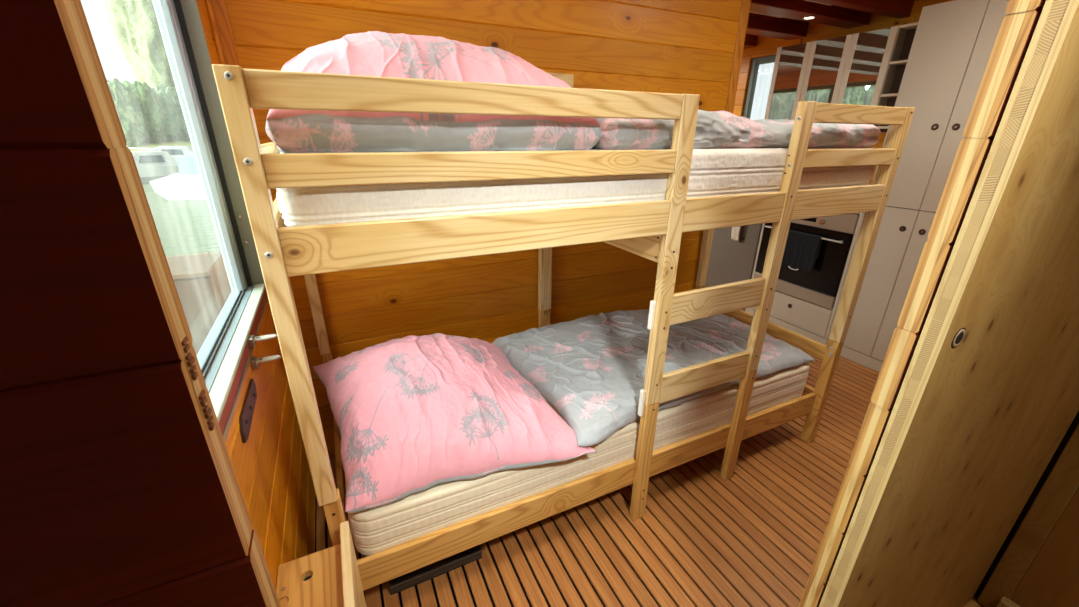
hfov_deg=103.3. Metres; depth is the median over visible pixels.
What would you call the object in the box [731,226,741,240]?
cloth
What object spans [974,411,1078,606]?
wall
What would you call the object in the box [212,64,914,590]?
bunk bed
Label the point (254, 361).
lever
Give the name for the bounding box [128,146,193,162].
motorboat
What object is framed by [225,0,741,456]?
wall
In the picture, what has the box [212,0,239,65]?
trim
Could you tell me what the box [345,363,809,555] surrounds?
mattress
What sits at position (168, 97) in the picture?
tree
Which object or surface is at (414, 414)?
pillow
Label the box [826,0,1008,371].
tall cabinet
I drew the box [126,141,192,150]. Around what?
bank
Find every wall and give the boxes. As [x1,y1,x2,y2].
[196,0,314,589]
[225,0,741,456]
[733,0,953,182]
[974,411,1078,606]
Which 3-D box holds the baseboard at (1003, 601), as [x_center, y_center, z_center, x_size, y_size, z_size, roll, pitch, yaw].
[1.882,1.304,0.365,0.030,0.084,2.248,-10,24,-24]
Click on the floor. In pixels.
(753, 537)
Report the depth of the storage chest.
2.81 m
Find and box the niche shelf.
[876,22,917,131]
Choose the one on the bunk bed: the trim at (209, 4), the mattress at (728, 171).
the mattress at (728, 171)
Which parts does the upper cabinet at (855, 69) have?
pane, door, pane, door, pane, door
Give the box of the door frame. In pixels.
[0,0,1045,606]
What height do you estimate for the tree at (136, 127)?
6.139 m
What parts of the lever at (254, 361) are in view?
plate, lever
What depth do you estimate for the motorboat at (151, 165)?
18.90 m
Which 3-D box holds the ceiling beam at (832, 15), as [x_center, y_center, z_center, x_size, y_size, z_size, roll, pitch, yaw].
[0.535,-1.717,2.190,3.735,0.169,0.143,-10,24,-24]
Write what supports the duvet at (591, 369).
on the mattress at (440, 506)
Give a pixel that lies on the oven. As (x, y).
(820, 287)
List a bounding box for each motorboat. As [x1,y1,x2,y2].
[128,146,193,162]
[131,151,178,182]
[149,155,206,199]
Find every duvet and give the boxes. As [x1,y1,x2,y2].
[492,309,814,446]
[592,109,881,149]
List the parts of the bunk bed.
rail, post, rail, post, post, post, rail, guard rail, guard rail, rail, post, post, guard rail, rail, post, post, post, post, rail, post, rail, post, rail, post, rail, guard rail, guard rail, post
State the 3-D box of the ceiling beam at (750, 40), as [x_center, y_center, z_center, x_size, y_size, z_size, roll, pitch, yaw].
[0.149,-2.018,2.938,3.735,0.169,0.143,-10,24,-24]
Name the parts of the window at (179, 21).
frame, sill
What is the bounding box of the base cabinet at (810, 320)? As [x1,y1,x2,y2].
[745,214,862,344]
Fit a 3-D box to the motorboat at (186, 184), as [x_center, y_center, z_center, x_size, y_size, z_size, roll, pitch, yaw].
[-12.484,-4.899,16.305,1.900,1.400,4.700,-5,22,-15]
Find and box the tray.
[389,545,481,594]
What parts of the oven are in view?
panel, handle, knob, control panel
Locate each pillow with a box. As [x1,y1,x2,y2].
[265,31,600,152]
[313,333,595,512]
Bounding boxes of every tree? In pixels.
[106,78,151,146]
[122,80,176,142]
[151,85,190,141]
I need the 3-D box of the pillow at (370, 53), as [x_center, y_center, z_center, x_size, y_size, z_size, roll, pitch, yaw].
[-0.312,-0.570,1.167,0.742,0.267,0.671,-10,24,-24]
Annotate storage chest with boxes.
[166,253,230,354]
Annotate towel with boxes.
[781,229,822,272]
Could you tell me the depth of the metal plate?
0.93 m
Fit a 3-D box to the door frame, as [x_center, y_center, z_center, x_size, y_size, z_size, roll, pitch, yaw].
[0.919,-0.035,0.781,4.700,2.250,0.027,-10,24,-24]
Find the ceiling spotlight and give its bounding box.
[802,16,815,19]
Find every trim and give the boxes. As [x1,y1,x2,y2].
[205,0,226,64]
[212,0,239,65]
[706,0,750,278]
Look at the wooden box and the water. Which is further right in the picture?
the wooden box
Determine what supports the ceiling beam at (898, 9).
attached to the ceiling
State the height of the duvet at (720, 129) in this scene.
0.115 m
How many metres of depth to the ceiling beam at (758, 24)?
3.16 m
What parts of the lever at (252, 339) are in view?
plate, lever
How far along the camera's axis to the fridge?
3.54 m
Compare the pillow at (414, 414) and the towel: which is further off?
the towel
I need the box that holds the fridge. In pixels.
[705,224,761,310]
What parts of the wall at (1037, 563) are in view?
panel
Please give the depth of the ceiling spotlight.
2.73 m
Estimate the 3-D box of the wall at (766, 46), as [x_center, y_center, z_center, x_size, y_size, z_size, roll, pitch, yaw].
[2.338,-0.977,3.179,0.085,2.250,8.300,-10,24,-24]
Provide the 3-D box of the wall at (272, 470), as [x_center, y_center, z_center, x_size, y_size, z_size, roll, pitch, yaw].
[-1.641,-0.804,2.661,0.085,2.250,5.848,-10,24,-24]
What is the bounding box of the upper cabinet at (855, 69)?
[764,26,906,125]
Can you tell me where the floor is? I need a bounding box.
[315,338,983,606]
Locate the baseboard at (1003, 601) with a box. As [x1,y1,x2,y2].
[995,596,1019,606]
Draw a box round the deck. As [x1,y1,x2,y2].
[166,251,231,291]
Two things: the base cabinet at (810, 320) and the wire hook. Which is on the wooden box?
the wire hook
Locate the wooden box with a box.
[276,521,366,606]
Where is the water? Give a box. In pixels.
[142,183,220,255]
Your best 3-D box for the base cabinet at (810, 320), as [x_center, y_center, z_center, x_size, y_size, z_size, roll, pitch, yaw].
[2.090,-0.271,3.185,0.571,0.930,0.668,-10,24,-24]
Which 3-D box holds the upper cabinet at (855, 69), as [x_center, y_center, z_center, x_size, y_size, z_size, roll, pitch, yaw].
[2.081,-1.517,2.984,0.368,0.554,0.788,-10,24,-24]
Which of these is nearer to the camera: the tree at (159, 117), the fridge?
the fridge
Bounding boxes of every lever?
[248,334,276,347]
[250,355,280,368]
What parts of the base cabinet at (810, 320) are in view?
drawer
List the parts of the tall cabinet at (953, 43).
door, door, knob, door, knob, knob, door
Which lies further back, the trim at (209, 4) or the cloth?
the cloth
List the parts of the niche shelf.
shelf, shelf, shelf, shelf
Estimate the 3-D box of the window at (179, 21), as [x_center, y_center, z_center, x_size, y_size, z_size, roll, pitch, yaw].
[-0.685,-0.345,0.710,0.087,1.145,1.448,-10,24,-24]
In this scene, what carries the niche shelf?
attached to the wall at (766, 46)
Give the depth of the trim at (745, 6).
2.16 m
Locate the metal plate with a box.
[239,378,256,442]
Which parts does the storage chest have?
lid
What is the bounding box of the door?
[819,0,1078,606]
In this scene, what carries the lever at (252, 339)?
attached to the window at (179, 21)
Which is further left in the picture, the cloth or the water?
the water
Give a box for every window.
[152,0,268,441]
[743,55,775,118]
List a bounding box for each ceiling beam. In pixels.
[743,34,757,48]
[746,12,808,39]
[749,0,871,28]
[805,0,913,18]
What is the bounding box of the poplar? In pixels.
[103,0,175,87]
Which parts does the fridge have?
handle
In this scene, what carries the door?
in the door frame
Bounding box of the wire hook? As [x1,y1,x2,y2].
[279,587,288,601]
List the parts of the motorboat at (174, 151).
railing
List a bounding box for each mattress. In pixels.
[276,147,874,226]
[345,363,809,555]
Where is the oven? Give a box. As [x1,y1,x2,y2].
[754,213,859,308]
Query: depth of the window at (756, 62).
3.78 m
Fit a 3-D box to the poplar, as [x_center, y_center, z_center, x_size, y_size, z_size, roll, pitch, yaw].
[-44.201,-35.291,48.451,8.699,31.206,8.339,-18,28,-39]
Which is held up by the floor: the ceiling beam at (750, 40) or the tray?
the tray
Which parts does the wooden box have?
panel, panel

